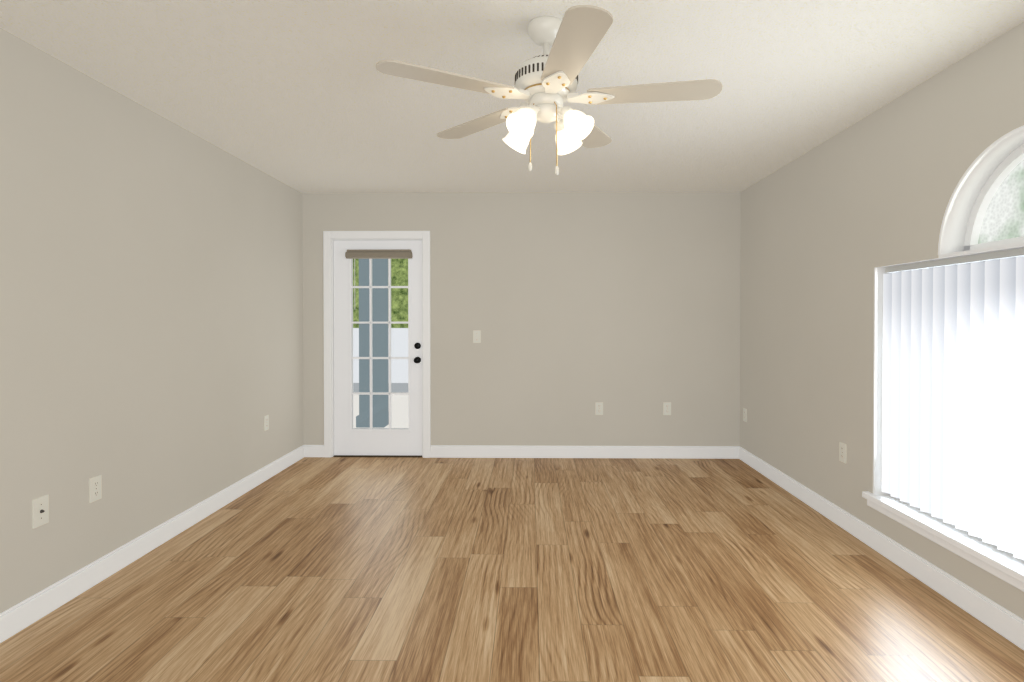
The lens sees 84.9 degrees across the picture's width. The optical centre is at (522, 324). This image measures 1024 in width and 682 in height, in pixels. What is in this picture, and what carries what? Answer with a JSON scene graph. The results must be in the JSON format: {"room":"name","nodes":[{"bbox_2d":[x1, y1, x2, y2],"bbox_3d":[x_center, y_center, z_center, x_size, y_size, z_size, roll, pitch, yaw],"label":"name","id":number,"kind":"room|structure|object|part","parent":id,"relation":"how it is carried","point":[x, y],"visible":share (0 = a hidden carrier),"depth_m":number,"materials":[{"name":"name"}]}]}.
{"room":"empty living room","nodes":[
{"label":"empty living room","id":0,"kind":"room"},
{"bbox_2d":[0,28,302,612],"bbox_3d":[-2.221,0.043,2.201,0.200,2.490,6.579,0,1,1],"label":"wall","id":1,"kind":"structure","parent":0,"point":[151,274],"depth_m":2.94,"materials":[{"name":"beige paint"}]},
{"bbox_2d":[32,494,48,528],"bbox_3d":[-2.109,0.821,2.455,0.017,0.125,0.078,0,1,1],"label":"outlet","id":2,"kind":"object","parent":1,"relation":"attached to","point":[40,506],"visible":1,"depth_m":2.45,"materials":[{"name":"beige plastic"}]},
{"bbox_2d":[89,475,101,502],"bbox_3d":[-2.109,0.813,2.765,0.008,0.118,0.072,0,1,1],"label":"outlet","id":3,"kind":"object","parent":1,"relation":"attached to","point":[95,483],"visible":1,"depth_m":2.76,"materials":[{"name":"beige plastic"}]},
{"bbox_2d":[264,415,268,430],"bbox_3d":[-2.084,0.803,4.551,0.008,0.118,0.072,0,1,1],"label":"outlet","id":4,"kind":"object","parent":1,"relation":"attached to","point":[266,418],"visible":1,"depth_m":4.54,"materials":[{"name":"beige plastic"}]},
{"bbox_2d":[0,445,1023,649],"bbox_3d":[-0.067,1.231,2.183,4.109,0.115,6.179,0,1,1],"label":"baseboard","id":5,"kind":"structure","parent":1,"relation":"attached to","point":[25,613],"depth_m":3.29,"materials":[{"name":"white wood"}]},
{"bbox_2d":[0,457,1023,681],"bbox_3d":[-0.067,1.348,2.184,4.509,0.120,6.579,0,1,1],"label":"floor","id":6,"kind":"structure","parent":0,"point":[328,569],"depth_m":2.63,"materials":[{"name":"brown wood"}]},
{"bbox_2d":[0,0,1023,192],"bbox_3d":[-0.067,-1.262,2.158,4.509,0.120,6.579,0,1,1],"label":"ceiling","id":7,"kind":"structure","parent":0,"point":[294,90],"depth_m":2.69,"materials":[{"name":"paint"}]},
{"bbox_2d":[376,5,721,174],"bbox_3d":[0.126,-0.892,2.234,1.284,0.620,1.291,0,1,1],"label":"ceiling fan","id":8,"kind":"object","parent":7,"relation":"hanging from","point":[546,81],"depth_m":2.17,"materials":[{"name":"white wood"}]},
{"bbox_2d":[302,192,740,445],"bbox_3d":[-0.022,0.012,5.360,4.109,2.490,0.200,0,1,1],"label":"wall","id":9,"kind":"structure","parent":0,"point":[628,302],"depth_m":5.25,"materials":[{"name":"beige paint"}]},
{"bbox_2d":[323,231,430,457],"bbox_3d":[-1.373,0.191,5.331,1.004,2.132,0.140,0,1,1],"label":"door frame","id":10,"kind":"structure","parent":9,"relation":"in","point":[329,237],"depth_m":5.26,"materials":[{"name":"white wood"}]},
{"bbox_2d":[333,240,421,456],"bbox_3d":[-1.373,0.232,5.307,0.840,2.050,0.149,0,1,1],"label":"door","id":11,"kind":"structure","parent":9,"relation":"in","point":[349,441],"depth_m":5.30,"materials":[{"name":"white wood"}]},
{"bbox_2d":[473,330,480,342],"bbox_3d":[-0.432,0.118,5.258,0.072,0.118,0.018,0,1,1],"label":"switch","id":12,"kind":"object","parent":9,"relation":"attached to","point":[476,333],"visible":1,"depth_m":5.26,"materials":[{"name":"beige plastic"}]},
{"bbox_2d":[595,402,602,414],"bbox_3d":[0.716,0.793,5.254,0.072,0.118,0.008,0,1,1],"label":"outlet","id":13,"kind":"object","parent":9,"relation":"attached to","point":[598,405],"visible":1,"depth_m":5.25,"materials":[{"name":"beige plastic"}]},
{"bbox_2d":[663,402,670,414],"bbox_3d":[1.351,0.793,5.245,0.072,0.118,0.008,0,1,1],"label":"outlet","id":14,"kind":"object","parent":9,"relation":"attached to","point":[666,405],"visible":1,"depth_m":5.24,"materials":[{"name":"beige plastic"}]},
{"bbox_2d":[740,22,1023,619],"bbox_3d":[2.088,0.044,2.141,0.200,2.490,6.579,0,1,1],"label":"wall","id":15,"kind":"structure","parent":0,"point":[815,230],"depth_m":3.48,"materials":[{"name":"beige paint"}]},
{"bbox_2d":[743,408,746,421],"bbox_3d":[2.025,0.829,5.110,0.008,0.118,0.072,0,1,1],"label":"outlet","id":16,"kind":"object","parent":15,"relation":"attached to","point":[744,409],"visible":1,"depth_m":5.10,"materials":[{"name":"beige plastic"}]},
{"bbox_2d":[839,442,846,463],"bbox_3d":[2.002,0.805,3.508,0.008,0.118,0.072,0,1,1],"label":"outlet","id":17,"kind":"object","parent":15,"relation":"attached to","point":[842,447],"visible":1,"depth_m":3.50,"materials":[{"name":"beige plastic"}]},
{"bbox_2d":[862,491,1023,591],"bbox_3d":[2.027,1.019,2.242,0.145,0.077,2.020,0,1,1],"label":"window sill","id":18,"kind":"structure","parent":15,"relation":"attached to","point":[1002,564],"depth_m":2.59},
{"bbox_2d":[876,144,1023,267],"bbox_3d":[2.089,0.098,2.232,0.198,1.770,1.920,0,1,1],"label":"window","id":19,"kind":"structure","parent":15,"relation":"in","point":[996,219],"depth_m":2.50,"materials":[{"name":"clear glass"}]},
{"bbox_3d":[2.089,0.098,2.232,0.198,1.770,1.920,0,1,1],"label":"frame","id":20,"kind":"part","parent":19,"relation":"part of","materials":[{"name":"white plastic"}]},
{"bbox_2d":[882,248,1023,559],"bbox_3d":[2.042,0.327,2.234,0.048,1.271,1.886,0,1,1],"label":"window blinds","id":21,"kind":"object","parent":19,"relation":"hanging from","point":[953,356],"depth_m":2.62,"materials":[{"name":"white plastic"}]},
{"bbox_2d":[873,126,1023,494],"bbox_3d":[2.043,0.097,2.233,0.112,1.771,1.922,0,1,1],"label":"window frame","id":22,"kind":"structure","parent":0,"point":[961,203],"depth_m":2.66,"materials":[{"name":"white paint"}]},
{"label":"outside","id":23,"kind":"structure","parent":0,"visible":0},
{"bbox_2d":[353,395,408,427],"bbox_3d":[3.002,1.309,7.142,26.109,0.100,28.179,0,1,1],"label":"ground","id":24,"kind":"structure","parent":23,"point":[399,403],"depth_m":8.01,"materials":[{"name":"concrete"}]},
{"bbox_2d":[356,259,388,427],"bbox_3d":[-1.860,-0.199,6.984,0.350,2.920,0.360,0,1,1],"label":"post","id":25,"kind":"object","parent":24,"relation":"on","point":[379,266],"visible":0.7,"depth_m":6.84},
{"bbox_2d":[353,259,407,327],"bbox_3d":[1.470,-1.026,8.355,23.646,6.088,11.843,0,1,41],"label":"trees","id":26,"kind":"object","parent":24,"relation":"on","point":[399,267],"depth_m":11.41,"materials":[{"name":"green plant"}]},
{"bbox_2d":[353,328,407,391],"bbox_3d":[-2.013,0.651,10.010,18.000,1.160,0.110,0,1,1],"label":"fence","id":27,"kind":"object","parent":24,"relation":"on","point":[399,336],"visible":0.02,"depth_m":10.00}
]}

